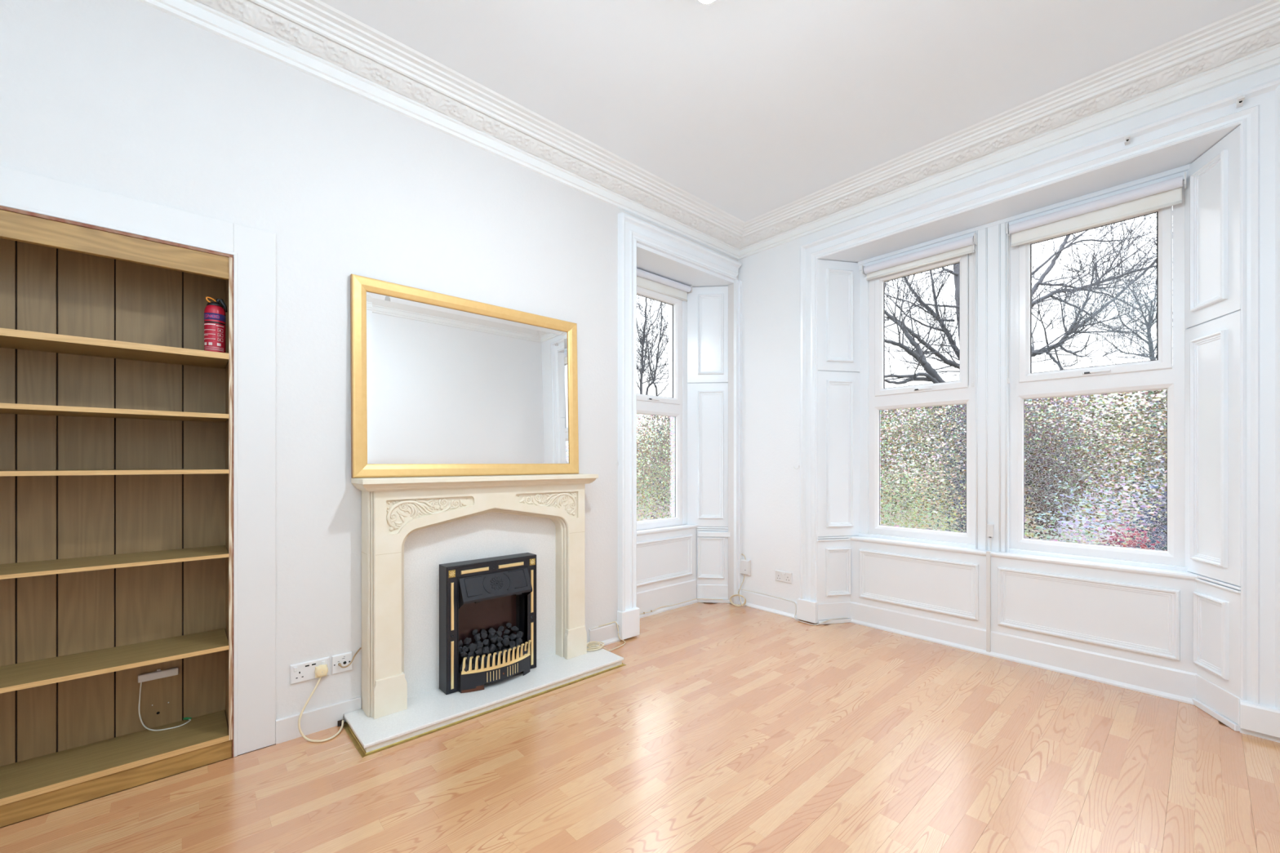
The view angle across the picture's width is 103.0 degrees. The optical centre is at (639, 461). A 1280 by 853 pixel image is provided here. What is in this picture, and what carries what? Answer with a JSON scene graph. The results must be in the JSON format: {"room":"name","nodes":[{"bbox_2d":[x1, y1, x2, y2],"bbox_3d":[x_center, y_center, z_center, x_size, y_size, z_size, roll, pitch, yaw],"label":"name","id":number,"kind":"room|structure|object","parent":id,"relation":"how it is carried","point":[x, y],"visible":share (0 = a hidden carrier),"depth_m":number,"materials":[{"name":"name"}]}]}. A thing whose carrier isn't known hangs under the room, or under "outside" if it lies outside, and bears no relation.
{"room":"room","nodes":[
{"label":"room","id":0,"kind":"room"},
{"bbox_2d":[297,664,343,742],"bbox_3d":[-1.444,1.097,2.322,0.188,0.306,0.126,0,0,-42],"label":"plug","id":1,"kind":"object","parent":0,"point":[322,670],"visible":1,"depth_m":2.33,"materials":[{"name":"beige plastic"}]},
{"bbox_2d":[0,0,737,722],"bbox_3d":[-1.151,-0.350,3.044,4.965,3.200,0.535,0,0,-42],"label":"wall","id":2,"kind":"structure","parent":0,"point":[134,99],"depth_m":2.36,"materials":[{"name":"white paint"}]},
{"bbox_2d":[0,165,275,757],"bbox_3d":[-2.103,0.119,1.818,1.314,2.265,0.018,0,0,-42],"label":"trim","id":3,"kind":"structure","parent":2,"relation":"attached to","point":[253,251],"depth_m":2.18,"materials":[{"name":"white paint"}]},
{"bbox_2d":[289,657,329,684],"bbox_3d":[-1.517,0.961,2.345,0.153,0.086,0.015,0,0,-42],"label":"double socket","id":4,"kind":"object","parent":2,"relation":"attached to","point":[304,671],"visible":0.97,"depth_m":2.33,"materials":[{"name":"white plastic"}]},
{"bbox_2d":[331,651,352,674],"bbox_3d":[-1.422,0.961,2.433,0.086,0.086,0.011,0,0,-42],"label":"socket","id":5,"kind":"object","parent":2,"relation":"attached to","point":[344,659],"visible":0.99,"depth_m":2.43,"materials":[{"name":"white plastic"}]},
{"bbox_2d":[337,647,361,667],"bbox_3d":[-1.385,0.940,2.440,0.034,0.069,0.102,0,0,45],"label":"lead","id":6,"kind":"object","parent":5,"relation":"attached to","point":[360,648],"visible":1,"depth_m":2.43,"materials":[{"name":"beige"}]},
{"bbox_2d":[137,0,744,260],"bbox_3d":[-0.820,-1.867,2.807,4.790,0.164,0.262,0,0,-42],"label":"trim","id":7,"kind":"structure","parent":2,"relation":"attached to","point":[315,38],"depth_m":2.64,"materials":[{"name":"white paint"}]},
{"bbox_2d":[275,621,621,744],"bbox_3d":[-0.875,1.185,2.912,1.973,0.130,0.032,0,0,-42],"label":"baseboard","id":8,"kind":"structure","parent":2,"relation":"attached to","point":[319,719],"depth_m":2.38,"materials":[{"name":"white paint"}]},
{"bbox_2d":[636,286,682,530],"bbox_3d":[0.062,-0.475,4.268,0.842,2.070,0.102,0,0,-42],"label":"window","id":9,"kind":"structure","parent":2,"relation":"in","point":[659,419],"depth_m":4.39,"materials":[{"name":"white plastic"}]},
{"bbox_2d":[636,268,692,301],"bbox_3d":[0.120,-1.497,4.238,0.872,0.138,0.060,0,0,-42],"label":"roller blind","id":10,"kind":"object","parent":9,"relation":"attached to","point":[646,280],"visible":0.62,"depth_m":4.31,"materials":[{"name":"white"}]},
{"bbox_2d":[636,524,697,618],"bbox_3d":[0.130,0.905,4.235,0.988,0.690,0.081,0,0,-42],"label":"trim","id":11,"kind":"structure","parent":2,"relation":"attached to","point":[666,557],"depth_m":4.28,"materials":[{"name":"white paint"}]},
{"bbox_2d":[617,212,742,639],"bbox_3d":[0.373,-0.248,4.019,1.392,2.995,0.062,0,0,-42],"label":"trim","id":12,"kind":"structure","parent":2,"relation":"attached to","point":[632,230],"depth_m":3.63,"materials":[{"name":"white paint"}]},
{"bbox_2d":[640,598,723,614],"bbox_3d":[0.236,1.211,4.253,1.097,0.019,0.143,0,0,-33],"label":"lead","id":13,"kind":"object","parent":2,"relation":"attached to","point":[696,598],"visible":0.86,"depth_m":4.34,"materials":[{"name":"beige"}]},
{"bbox_2d":[636,243,733,524],"bbox_3d":[0.271,-0.517,4.212,1.182,2.154,0.365,0,0,-42],"label":"trim","id":14,"kind":"structure","parent":2,"relation":"attached to","point":[649,260],"depth_m":4.36,"materials":[{"name":"white paint"}]},
{"bbox_2d":[687,285,728,382],"bbox_3d":[0.622,-1.135,4.543,0.396,0.855,0.011,0,0,6],"label":"shutter","id":15,"kind":"object","parent":2,"relation":"attached to","point":[707,306],"depth_m":4.54,"materials":[{"name":"white paint"}]},
{"bbox_2d":[687,382,728,527],"bbox_3d":[0.622,-0.062,4.543,0.396,1.280,0.011,0,0,6],"label":"shutter","id":16,"kind":"object","parent":2,"relation":"attached to","point":[707,402],"depth_m":4.54,"materials":[{"name":"white paint"}]},
{"bbox_2d":[0,602,1279,852],"bbox_3d":[0.218,1.320,1.812,5.550,0.140,4.200,0,0,-42],"label":"floor","id":17,"kind":"structure","parent":0,"point":[723,727],"depth_m":2.05,"materials":[{"name":"brown"}]},
{"bbox_2d":[0,205,233,827],"bbox_3d":[-2.240,0.188,1.899,1.115,2.124,0.327,0,0,-42],"label":"bookcase","id":18,"kind":"object","parent":17,"relation":"on","point":[117,417],"visible":0.98,"depth_m":2.07,"materials":[{"name":"brown"}]},
{"bbox_2d":[137,666,178,683],"bbox_3d":[-2.085,0.919,2.207,0.128,0.037,0.023,0,0,-42],"label":"cable box","id":19,"kind":"object","parent":18,"relation":"attached to","point":[159,673],"visible":1,"depth_m":2.20,"materials":[{"name":"white plastic"}]},
{"bbox_2d":[138,682,191,731],"bbox_3d":[-2.053,1.045,2.204,0.170,0.213,0.065,0,0,-42],"label":"lead","id":20,"kind":"object","parent":18,"relation":"on","point":[140,716],"visible":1,"depth_m":2.17,"materials":[{"name":"white"}]},
{"bbox_2d":[204,296,226,352],"bbox_3d":[-1.815,-0.579,2.176,0.072,0.243,0.072,0,0,-14],"label":"fire extinguisher","id":21,"kind":"object","parent":18,"relation":"on","point":[215,317],"visible":0.96,"depth_m":2.15,"materials":[{"name":"red paint"}]},
{"bbox_2d":[204,323,223,351],"bbox_3d":[-1.805,-0.527,2.154,0.067,0.110,0.022,0,0,-25],"label":"print","id":22,"kind":"object","parent":21,"relation":"attached to","point":[213,332],"depth_m":2.15,"materials":[{"name":"white"}]},
{"bbox_2d":[342,642,626,757],"bbox_3d":[-0.756,1.227,2.781,1.464,0.046,0.383,0,0,-42],"label":"hearth","id":23,"kind":"object","parent":17,"relation":"on","point":[433,711],"visible":0.89,"depth_m":2.56,"materials":[{"name":"white stone"}]},
{"bbox_2d":[351,473,598,719],"bbox_3d":[-0.827,0.641,2.830,1.339,1.126,0.212,0,0,-42],"label":"fireplace surround","id":24,"kind":"object","parent":23,"relation":"on","point":[411,526],"visible":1,"depth_m":2.67,"materials":[{"name":"beige stone"}]},
{"bbox_2d":[350,273,578,478],"bbox_3d":[-0.894,-0.412,2.874,1.307,0.979,0.054,0,0,-42],"label":"gilt mirror","id":25,"kind":"object","parent":24,"relation":"on","point":[442,384],"visible":1,"depth_m":2.77,"materials":[{"name":"gold metal"}]},
{"bbox_2d":[351,473,598,484],"bbox_3d":[-0.828,0.091,2.829,1.338,0.026,0.212,0,0,-42],"label":"mantel shelf","id":26,"kind":"object","parent":24,"relation":"attached to","point":[578,477],"depth_m":2.70,"materials":[{"name":"beige stone"}]},
{"bbox_2d":[439,552,536,694],"bbox_3d":[-0.800,0.874,2.803,0.530,0.659,0.207,0,0,-42],"label":"electric fireplace","id":27,"kind":"object","parent":23,"relation":"on","point":[495,592],"visible":1,"depth_m":2.77,"materials":[{"name":"black metal"}]},
{"bbox_2d":[461,663,469,671],"bbox_3d":[-0.910,1.081,2.665,0.033,0.043,0.042,0,0,30],"label":"coal","id":28,"kind":"object","parent":27,"relation":"on","point":[467,665],"visible":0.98,"depth_m":2.65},
{"bbox_2d":[458,655,529,693],"bbox_3d":[-0.803,1.153,2.808,0.406,0.100,0.184,0,0,-42],"label":"grate","id":29,"kind":"object","parent":27,"relation":"on","point":[472,680],"depth_m":2.71,"materials":[{"name":"gold"}]},
{"bbox_2d":[458,568,532,608],"bbox_3d":[-0.807,0.696,2.813,0.402,0.168,0.140,0,0,-42],"label":"hood","id":30,"kind":"object","parent":27,"relation":"attached to","point":[481,588],"depth_m":2.78,"materials":[{"name":"black metal"}]},
{"bbox_2d":[496,641,502,648],"bbox_3d":[-0.782,1.022,2.833,0.032,0.036,0.034,0,0,43],"label":"coal","id":31,"kind":"object","parent":27,"relation":"in","point":[499,645],"visible":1,"depth_m":2.82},
{"bbox_2d":[501,648,508,657],"bbox_3d":[-0.741,1.052,2.807,0.042,0.052,0.033,0,0,21],"label":"coal","id":32,"kind":"object","parent":27,"relation":"in","point":[506,653],"visible":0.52,"depth_m":2.80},
{"label":"coal","id":33,"kind":"object","parent":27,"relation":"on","visible":0},
{"bbox_2d":[460,650,467,657],"bbox_3d":[-0.933,1.019,2.704,0.037,0.033,0.034,0,0,19],"label":"coal","id":34,"kind":"object","parent":33,"relation":"on","point":[463,654],"visible":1,"depth_m":2.69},
{"bbox_2d":[465,656,472,664],"bbox_3d":[-0.902,1.051,2.685,0.042,0.044,0.036,0,0,38],"label":"coal","id":35,"kind":"object","parent":33,"relation":"on","point":[467,661],"visible":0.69,"depth_m":2.67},
{"label":"coal","id":36,"kind":"object","parent":27,"relation":"on","visible":0},
{"bbox_2d":[496,636,502,642],"bbox_3d":[-0.789,0.998,2.865,0.034,0.031,0.032,0,0,42],"label":"coal","id":37,"kind":"object","parent":36,"relation":"on","point":[499,639],"visible":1,"depth_m":2.85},
{"label":"coal","id":38,"kind":"object","parent":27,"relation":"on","visible":0},
{"bbox_2d":[474,648,481,656],"bbox_3d":[-0.877,1.035,2.760,0.036,0.045,0.039,0,0,-29],"label":"coal","id":39,"kind":"object","parent":38,"relation":"on","point":[478,652],"visible":0.93,"depth_m":2.75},
{"bbox_2d":[475,641,483,649],"bbox_3d":[-0.877,1.001,2.776,0.044,0.049,0.038,0,0,-23],"label":"coal","id":40,"kind":"object","parent":39,"relation":"on","point":[479,645],"visible":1,"depth_m":2.76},
{"bbox_3d":[-0.956,1.074,2.757,0.036,0.047,0.033,-31,-7,32],"label":"coal","id":41,"kind":"object","parent":27,"relation":"on","visible":0},
{"label":"coal","id":42,"kind":"object","parent":41,"relation":"on","visible":0},
{"bbox_2d":[462,645,467,652],"bbox_3d":[-0.938,1.002,2.724,0.031,0.033,0.030,0,0,1],"label":"coal","id":43,"kind":"object","parent":42,"relation":"on","point":[464,648],"visible":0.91,"depth_m":2.72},
{"bbox_3d":[-0.800,1.065,2.899,0.057,0.052,0.055,44,-12,-21],"label":"coal","id":44,"kind":"object","parent":27,"relation":"on","visible":0},
{"bbox_2d":[493,634,498,644],"bbox_3d":[-0.812,1.008,2.881,0.042,0.057,0.033,0,0,-9],"label":"coal","id":45,"kind":"object","parent":44,"relation":"on","point":[495,635],"visible":0.47,"depth_m":2.88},
{"bbox_2d":[496,630,502,636],"bbox_3d":[-0.801,0.973,2.892,0.031,0.041,0.034,0,0,19],"label":"coal","id":46,"kind":"object","parent":45,"relation":"on","point":[499,633],"visible":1,"depth_m":2.88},
{"label":"coal","id":47,"kind":"object","parent":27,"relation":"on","visible":0},
{"bbox_2d":[466,652,473,657],"bbox_3d":[-0.905,1.036,2.720,0.034,0.037,0.040,0,0,-38],"label":"coal","id":48,"kind":"object","parent":47,"relation":"on","point":[469,654],"visible":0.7,"depth_m":2.71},
{"label":"coal","id":49,"kind":"object","parent":27,"relation":"on","visible":0},
{"label":"coal","id":50,"kind":"object","parent":49,"relation":"on","visible":0},
{"bbox_2d":[508,640,515,645],"bbox_3d":[-0.724,1.029,2.896,0.028,0.034,0.040,0,0,6],"label":"coal","id":51,"kind":"object","parent":50,"relation":"on","point":[512,642],"visible":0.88,"depth_m":2.88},
{"bbox_2d":[509,633,516,640],"bbox_3d":[-0.728,1.004,2.922,0.040,0.038,0.036,0,0,37],"label":"coal","id":52,"kind":"object","parent":50,"relation":"on","point":[512,637],"visible":1,"depth_m":2.91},
{"bbox_3d":[-0.915,1.070,2.795,0.048,0.050,0.052,-48,22,-25],"label":"coal","id":53,"kind":"object","parent":27,"relation":"on","visible":0},
{"label":"coal","id":54,"kind":"object","parent":53,"relation":"on","visible":0},
{"bbox_2d":[465,644,470,652],"bbox_3d":[-0.932,1.016,2.779,0.044,0.047,0.038,0,0,41],"label":"coal","id":55,"kind":"object","parent":54,"relation":"on","point":[467,646],"visible":0.51,"depth_m":2.77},
{"bbox_2d":[463,637,471,644],"bbox_3d":[-0.935,0.970,2.762,0.042,0.030,0.030,0,0,-16],"label":"coal","id":56,"kind":"object","parent":55,"relation":"on","point":[467,641],"visible":1,"depth_m":2.75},
{"bbox_2d":[468,643,476,653],"bbox_3d":[-0.909,1.007,2.759,0.043,0.053,0.035,0,0,-38],"label":"coal","id":57,"kind":"object","parent":54,"relation":"on","point":[473,646],"visible":0.97,"depth_m":2.75,"materials":[{"name":"stone"}]},
{"label":"coal","id":58,"kind":"object","parent":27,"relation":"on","visible":0},
{"bbox_2d":[481,646,489,654],"bbox_3d":[-0.842,1.031,2.779,0.041,0.049,0.048,0,0,-32],"label":"coal","id":59,"kind":"object","parent":58,"relation":"on","point":[485,651],"visible":0.96,"depth_m":2.77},
{"bbox_2d":[482,639,488,644],"bbox_3d":[-0.852,0.992,2.805,0.038,0.026,0.026,0,0,19],"label":"coal","id":60,"kind":"object","parent":59,"relation":"on","point":[485,642],"visible":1,"depth_m":2.80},
{"label":"coal","id":61,"kind":"object","parent":27,"relation":"on","visible":0},
{"bbox_2d":[502,637,510,646],"bbox_3d":[-0.754,1.015,2.869,0.045,0.046,0.036,0,0,36],"label":"coal","id":62,"kind":"object","parent":61,"relation":"on","point":[506,642],"visible":1,"depth_m":2.86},
{"label":"coal","id":63,"kind":"object","parent":27,"relation":"on","visible":0},
{"bbox_2d":[480,632,487,639],"bbox_3d":[-0.865,0.968,2.833,0.033,0.041,0.029,0,0,-12],"label":"coal","id":64,"kind":"object","parent":63,"relation":"on","point":[484,635],"visible":1,"depth_m":2.82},
{"bbox_2d":[487,632,494,639],"bbox_3d":[-0.838,0.973,2.863,0.034,0.047,0.032,0,0,10],"label":"coal","id":65,"kind":"object","parent":63,"relation":"on","point":[491,635],"visible":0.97,"depth_m":2.85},
{"bbox_2d":[488,627,496,633],"bbox_3d":[-0.834,0.958,2.873,0.029,0.044,0.048,0,0,43],"label":"coal","id":66,"kind":"object","parent":65,"relation":"on","point":[492,630],"visible":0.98,"depth_m":2.86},
{"label":"coal","id":67,"kind":"object","parent":27,"relation":"in","visible":0},
{"bbox_2d":[503,629,510,635],"bbox_3d":[-0.763,0.977,2.921,0.032,0.031,0.039,0,0,7],"label":"coal","id":68,"kind":"object","parent":67,"relation":"on","point":[506,632],"visible":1,"depth_m":2.91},
{"label":"coal","id":69,"kind":"object","parent":27,"relation":"in","visible":0},
{"bbox_2d":[511,626,518,631],"bbox_3d":[-0.728,0.971,2.956,0.041,0.035,0.036,0,0,-35],"label":"coal","id":70,"kind":"object","parent":69,"relation":"on","point":[514,628],"visible":1,"depth_m":2.95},
{"bbox_2d":[506,622,511,628],"bbox_3d":[-0.758,0.947,2.936,0.030,0.036,0.038,0,0,-3],"label":"coal","id":71,"kind":"object","parent":70,"relation":"on","point":[508,625],"visible":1,"depth_m":2.93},
{"label":"coal","id":72,"kind":"object","parent":27,"relation":"on","visible":0},
{"bbox_2d":[488,644,495,652],"bbox_3d":[-0.813,1.025,2.805,0.037,0.046,0.043,0,0,-11],"label":"coal","id":73,"kind":"object","parent":72,"relation":"on","point":[492,647],"visible":1,"depth_m":2.79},
{"bbox_2d":[489,637,496,643],"bbox_3d":[-0.814,0.995,2.834,0.032,0.032,0.033,0,0,-41],"label":"coal","id":74,"kind":"object","parent":73,"relation":"on","point":[493,640],"visible":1,"depth_m":2.83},
{"label":"coal","id":75,"kind":"object","parent":27,"relation":"on","visible":0},
{"bbox_2d":[515,638,522,644],"bbox_3d":[-0.697,1.031,2.925,0.034,0.038,0.044,0,0,3],"label":"coal","id":76,"kind":"object","parent":75,"relation":"on","point":[518,641],"visible":0.93,"depth_m":2.91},
{"label":"coal","id":77,"kind":"object","parent":27,"relation":"on","visible":0},
{"bbox_3d":[-0.701,1.042,2.951,0.045,0.044,0.052,4,-2,-4],"label":"coal","id":78,"kind":"object","parent":77,"relation":"on","visible":0},
{"bbox_2d":[515,631,523,638],"bbox_3d":[-0.698,1.000,2.948,0.040,0.046,0.049,0,0,2],"label":"coal","id":79,"kind":"object","parent":78,"relation":"on","point":[520,634],"visible":0.99,"depth_m":2.93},
{"label":"coal","id":80,"kind":"object","parent":27,"relation":"in","visible":0},
{"bbox_3d":[-0.892,1.010,2.815,0.043,0.043,0.056,-18,54,-39],"label":"coal","id":81,"kind":"object","parent":80,"relation":"on","visible":0},
{"bbox_2d":[473,633,480,641],"bbox_3d":[-0.894,0.967,2.804,0.038,0.041,0.034,0,0,28],"label":"coal","id":82,"kind":"object","parent":81,"relation":"on","point":[477,637],"visible":1,"depth_m":2.79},
{"bbox_2d":[471,629,477,635],"bbox_3d":[-0.908,0.939,2.803,0.035,0.032,0.025,0,0,39],"label":"coal","id":83,"kind":"object","parent":82,"relation":"on","point":[475,631],"visible":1,"depth_m":2.80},
{"bbox_2d":[586,621,625,651],"bbox_3d":[-0.246,1.178,3.400,0.151,0.141,0.387,0,0,35],"label":"lead","id":84,"kind":"object","parent":17,"relation":"on","point":[593,643],"visible":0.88,"depth_m":3.33,"materials":[{"name":"beige"}]},
{"bbox_2d":[729,553,847,625],"bbox_3d":[1.159,1.029,4.150,0.961,0.445,0.235,0,0,36],"label":"lead","id":85,"kind":"object","parent":17,"relation":"on","point":[738,594],"visible":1,"depth_m":4.35,"materials":[{"name":"beige"}]},
{"bbox_2d":[320,0,1265,222],"bbox_3d":[0.218,-2.025,1.812,5.550,0.150,4.200,0,0,-42],"label":"ceiling","id":86,"kind":"structure","parent":0,"point":[751,108],"depth_m":2.49,"materials":[{"name":"white paint"}]},
{"bbox_2d":[699,0,714,3],"bbox_3d":[0.219,-1.725,1.651,0.100,0.450,0.100,0,0,-42],"label":"pendant lamp","id":87,"kind":"object","parent":86,"relation":"hanging from","point":[701,1],"visible":1,"depth_m":1.66,"materials":[{"name":"white"}]},
{"bbox_2d":[737,64,1279,601],"bbox_3d":[2.100,-0.350,3.507,0.485,3.200,4.200,0,0,-42],"label":"wall","id":88,"kind":"structure","parent":0,"point":[770,278],"depth_m":4.21,"materials":[{"name":"white paint"}]},
{"bbox_2d":[687,285,729,603],"bbox_3d":[0.621,-0.158,4.539,0.404,2.816,0.054,0,0,6],"label":"trim","id":89,"kind":"structure","parent":88,"relation":"attached to","point":[707,306],"depth_m":4.54,"materials":[{"name":"white paint"}]},
{"bbox_2d":[740,559,751,575],"bbox_3d":[0.909,0.917,4.443,0.028,0.130,0.116,0,0,-42],"label":"junction box","id":90,"kind":"object","parent":88,"relation":"attached to","point":[745,565],"visible":1,"depth_m":4.42,"materials":[{"name":"white plastic"}]},
{"bbox_2d":[740,590,797,619],"bbox_3d":[1.071,1.185,4.263,0.032,0.130,0.590,0,0,-42],"label":"baseboard","id":91,"kind":"structure","parent":88,"relation":"attached to","point":[753,600],"depth_m":4.25,"materials":[{"name":"white paint"}]},
{"bbox_2d":[775,569,791,583],"bbox_3d":[1.172,0.940,4.164,0.015,0.086,0.153,0,0,-42],"label":"double socket","id":92,"kind":"object","parent":88,"relation":"attached to","point":[782,576],"visible":1,"depth_m":4.16,"materials":[{"name":"white plastic"}]},
{"bbox_2d":[816,259,859,624],"bbox_3d":[1.552,-0.158,3.966,0.383,2.816,0.049,0,0,-12],"label":"trim","id":93,"kind":"structure","parent":88,"relation":"attached to","point":[838,282],"depth_m":3.96,"materials":[{"name":"white paint"}]},
{"bbox_2d":[817,259,859,372],"bbox_3d":[1.551,-1.135,3.968,0.375,0.855,0.011,0,0,-12],"label":"shutter","id":94,"kind":"object","parent":88,"relation":"attached to","point":[838,282],"depth_m":3.96,"materials":[{"name":"white paint"}]},
{"bbox_2d":[817,370,859,537],"bbox_3d":[1.551,-0.062,3.968,0.375,1.280,0.011,0,0,-12],"label":"shutter","id":95,"kind":"object","parent":88,"relation":"attached to","point":[838,391],"depth_m":3.96,"materials":[{"name":"white paint"}]},
{"bbox_2d":[868,252,974,544],"bbox_3d":[2.036,-0.475,3.707,0.102,2.070,0.729,0,0,-42],"label":"window","id":96,"kind":"structure","parent":88,"relation":"in","point":[922,437],"depth_m":3.69,"materials":[{"name":"white plastic"}]},
{"bbox_2d":[862,232,977,386],"bbox_3d":[1.969,-0.999,3.643,0.068,1.014,0.748,0,0,-42],"label":"roller blind","id":97,"kind":"object","parent":96,"relation":"attached to","point":[966,246],"visible":1,"depth_m":3.61,"materials":[{"name":"white"}]},
{"bbox_2d":[986,537,991,652],"bbox_3d":[2.270,0.860,3.308,0.066,0.733,0.022,0,0,-42],"label":"duct","id":98,"kind":"object","parent":88,"relation":"attached to","point":[988,553],"visible":1,"depth_m":3.29,"materials":[{"name":"white plastic"}]},
{"bbox_2d":[986,524,994,537],"bbox_3d":[2.287,0.450,3.324,0.020,0.086,0.036,0,0,-42],"label":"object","id":99,"kind":"object","parent":88,"relation":"attached to","point":[990,527],"visible":1,"depth_m":3.31,"materials":[{"name":"white plastic"}]},
{"bbox_2d":[974,222,1009,552],"bbox_3d":[2.314,-0.479,3.347,0.060,2.122,0.184,0,0,-42],"label":"trim","id":100,"kind":"structure","parent":88,"relation":"attached to","point":[992,388],"depth_m":3.33,"materials":[{"name":"white paint"}]},
{"bbox_2d":[738,0,1279,259],"bbox_3d":[1.884,-1.867,3.188,0.262,0.164,3.315,0,0,-42],"label":"trim","id":101,"kind":"structure","parent":88,"relation":"attached to","point":[1245,42],"depth_m":2.80,"materials":[{"name":"white paint"}]},
{"bbox_2d":[847,533,1199,704],"bbox_3d":[2.288,0.904,3.332,0.124,0.692,1.856,0,0,-42],"label":"wall paneling","id":102,"kind":"structure","parent":88,"relation":"attached to","point":[1123,624],"depth_m":3.10,"materials":[{"name":"white paint"}]},
{"bbox_2d":[817,123,1240,533],"bbox_3d":[2.204,-0.506,3.257,0.351,2.132,2.110,0,0,-42],"label":"trim","id":103,"kind":"structure","parent":88,"relation":"attached to","point":[1171,162],"depth_m":3.16,"materials":[{"name":"white paint"}]},
{"bbox_2d":[796,77,1279,742],"bbox_3d":[2.164,-0.230,3.030,0.058,2.960,2.706,0,0,-42],"label":"trim","id":104,"kind":"structure","parent":88,"relation":"attached to","point":[1259,117],"depth_m":2.35,"materials":[{"name":"white paint"}]},
{"bbox_2d":[1009,180,1185,566],"bbox_3d":[2.661,-0.475,3.014,0.102,2.070,0.780,0,0,-42],"label":"window","id":105,"kind":"structure","parent":88,"relation":"in","point":[1097,453],"depth_m":2.97,"materials":[{"name":"white plastic"}]},
{"bbox_2d":[1006,171,1186,383],"bbox_3d":[2.594,-1.001,2.949,0.068,1.014,0.775,0,0,-42],"label":"roller blind","id":106,"kind":"object","parent":105,"relation":"attached to","point":[1168,193],"visible":1,"depth_m":2.92,"materials":[{"name":"white"}]},
{"bbox_2d":[1124,134,1130,145],"bbox_3d":[2.504,-1.659,2.615,0.061,0.034,0.024,0,0,-42],"label":"curtain bracket","id":107,"kind":"object","parent":88,"relation":"attached to","point":[1126,138],"visible":1,"depth_m":2.62,"materials":[{"name":"white plastic"}]},
{"bbox_2d":[1184,124,1240,731],"bbox_3d":[2.842,-0.158,2.534,0.049,2.816,0.381,0,0,19],"label":"trim","id":108,"kind":"structure","parent":88,"relation":"attached to","point":[1212,191],"depth_m":2.51,"materials":[{"name":"white paint"}]},
{"bbox_2d":[1184,124,1240,328],"bbox_3d":[2.844,-1.135,2.534,0.011,0.855,0.373,0,0,19],"label":"shutter","id":109,"kind":"object","parent":88,"relation":"attached to","point":[1212,191],"depth_m":2.51,"materials":[{"name":"white paint"}]},
{"bbox_2d":[1184,310,1240,586],"bbox_3d":[2.844,-0.062,2.534,0.011,1.280,0.373,0,0,19],"label":"shutter","id":110,"kind":"object","parent":88,"relation":"attached to","point":[1212,344],"depth_m":2.51,"materials":[{"name":"white paint"}]},
{"bbox_2d":[1235,95,1244,108],"bbox_3d":[2.755,-1.659,2.337,0.061,0.034,0.024,0,0,-42],"label":"curtain bracket","id":111,"kind":"object","parent":88,"relation":"attached to","point":[1239,101],"visible":1,"depth_m":2.34,"materials":[{"name":"white plastic"}]},
{"label":"coal","id":112,"kind":"object","parent":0,"visible":0},
{"bbox_2d":[472,656,480,663],"bbox_3d":[-0.867,1.051,2.706,0.041,0.040,0.033,0,0,-3],"label":"coal","id":113,"kind":"object","parent":112,"relation":"on","point":[479,658],"visible":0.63,"depth_m":2.70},
{"label":"outside","id":114,"kind":"structure","parent":0,"visible":0},
{"bbox_3d":[7.765,1.671,4.304,8.700,0.050,36.000,0,0,-42],"label":"footpath","id":115,"kind":"object","parent":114,"visible":0},
{"bbox_2d":[636,295,668,394],"bbox_3d":[0.207,-1.617,11.055,1.662,6.539,2.071,0,0,-11],"label":"bare tree","id":116,"kind":"object","parent":115,"relation":"on","point":[643,340],"visible":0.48,"depth_m":11.03,"materials":[{"name":"grey plant"}]},
{"bbox_2d":[636,297,668,395],"bbox_3d":[0.473,-1.709,12.027,2.365,6.719,2.461,0,0,20],"label":"bare tree","id":117,"kind":"object","parent":115,"relation":"on","point":[658,355],"visible":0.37,"depth_m":11.94,"materials":[{"name":"grey plant"}]},
{"bbox_2d":[884,262,959,388],"bbox_3d":[5.538,-2.100,10.244,3.707,7.502,3.880,0,0,39],"label":"bare tree","id":118,"kind":"object","parent":115,"relation":"on","point":[952,363],"visible":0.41,"depth_m":10.42,"materials":[{"name":"grey plant"}]},
{"bbox_2d":[884,263,959,385],"bbox_3d":[4.291,-1.110,8.902,3.232,5.533,2.128,0,0,25],"label":"bare tree","id":119,"kind":"object","parent":115,"relation":"on","point":[933,376],"visible":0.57,"depth_m":8.89,"materials":[{"name":"grey plant"}]},
{"bbox_2d":[942,209,1173,381],"bbox_3d":[7.618,-1.655,8.116,4.443,6.615,2.944,0,0,3],"label":"bare tree","id":120,"kind":"object","parent":115,"relation":"on","point":[1074,326],"visible":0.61,"depth_m":8.08,"materials":[{"name":"grey plant"}]},
{"bbox_2d":[1031,213,1173,361],"bbox_3d":[8.888,-2.368,9.447,4.579,8.036,3.558,0,0,12],"label":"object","id":121,"kind":"object","parent":115,"relation":"on","point":[1064,242],"visible":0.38,"depth_m":9.23,"materials":[{"name":"grey plant"}]},
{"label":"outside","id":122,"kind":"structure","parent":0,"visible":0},
{"bbox_3d":[28.334,1.685,38.991,85.700,0.050,100.000,0,0,-42],"label":"lawn","id":123,"kind":"structure","parent":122,"visible":0},
{"bbox_2d":[884,263,959,357],"bbox_3d":[7.481,-2.768,12.631,4.195,8.860,2.249,0,0,-37],"label":"bare tree","id":124,"kind":"object","parent":123,"relation":"on","point":[956,274],"visible":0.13,"depth_m":12.28,"materials":[{"name":"grey plant"}]},
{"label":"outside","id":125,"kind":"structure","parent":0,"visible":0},
{"bbox_3d":[37.747,1.671,21.224,55.500,0.050,33.000,0,0,-42],"label":"road","id":126,"kind":"object","parent":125,"visible":0},
{"bbox_2d":[1033,230,1173,366],"bbox_3d":[13.116,-2.421,13.922,5.109,8.143,3.269,0,0,-9],"label":"bare tree","id":127,"kind":"object","parent":126,"relation":"on","point":[1134,295],"visible":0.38,"depth_m":13.94,"materials":[{"name":"grey plant"}]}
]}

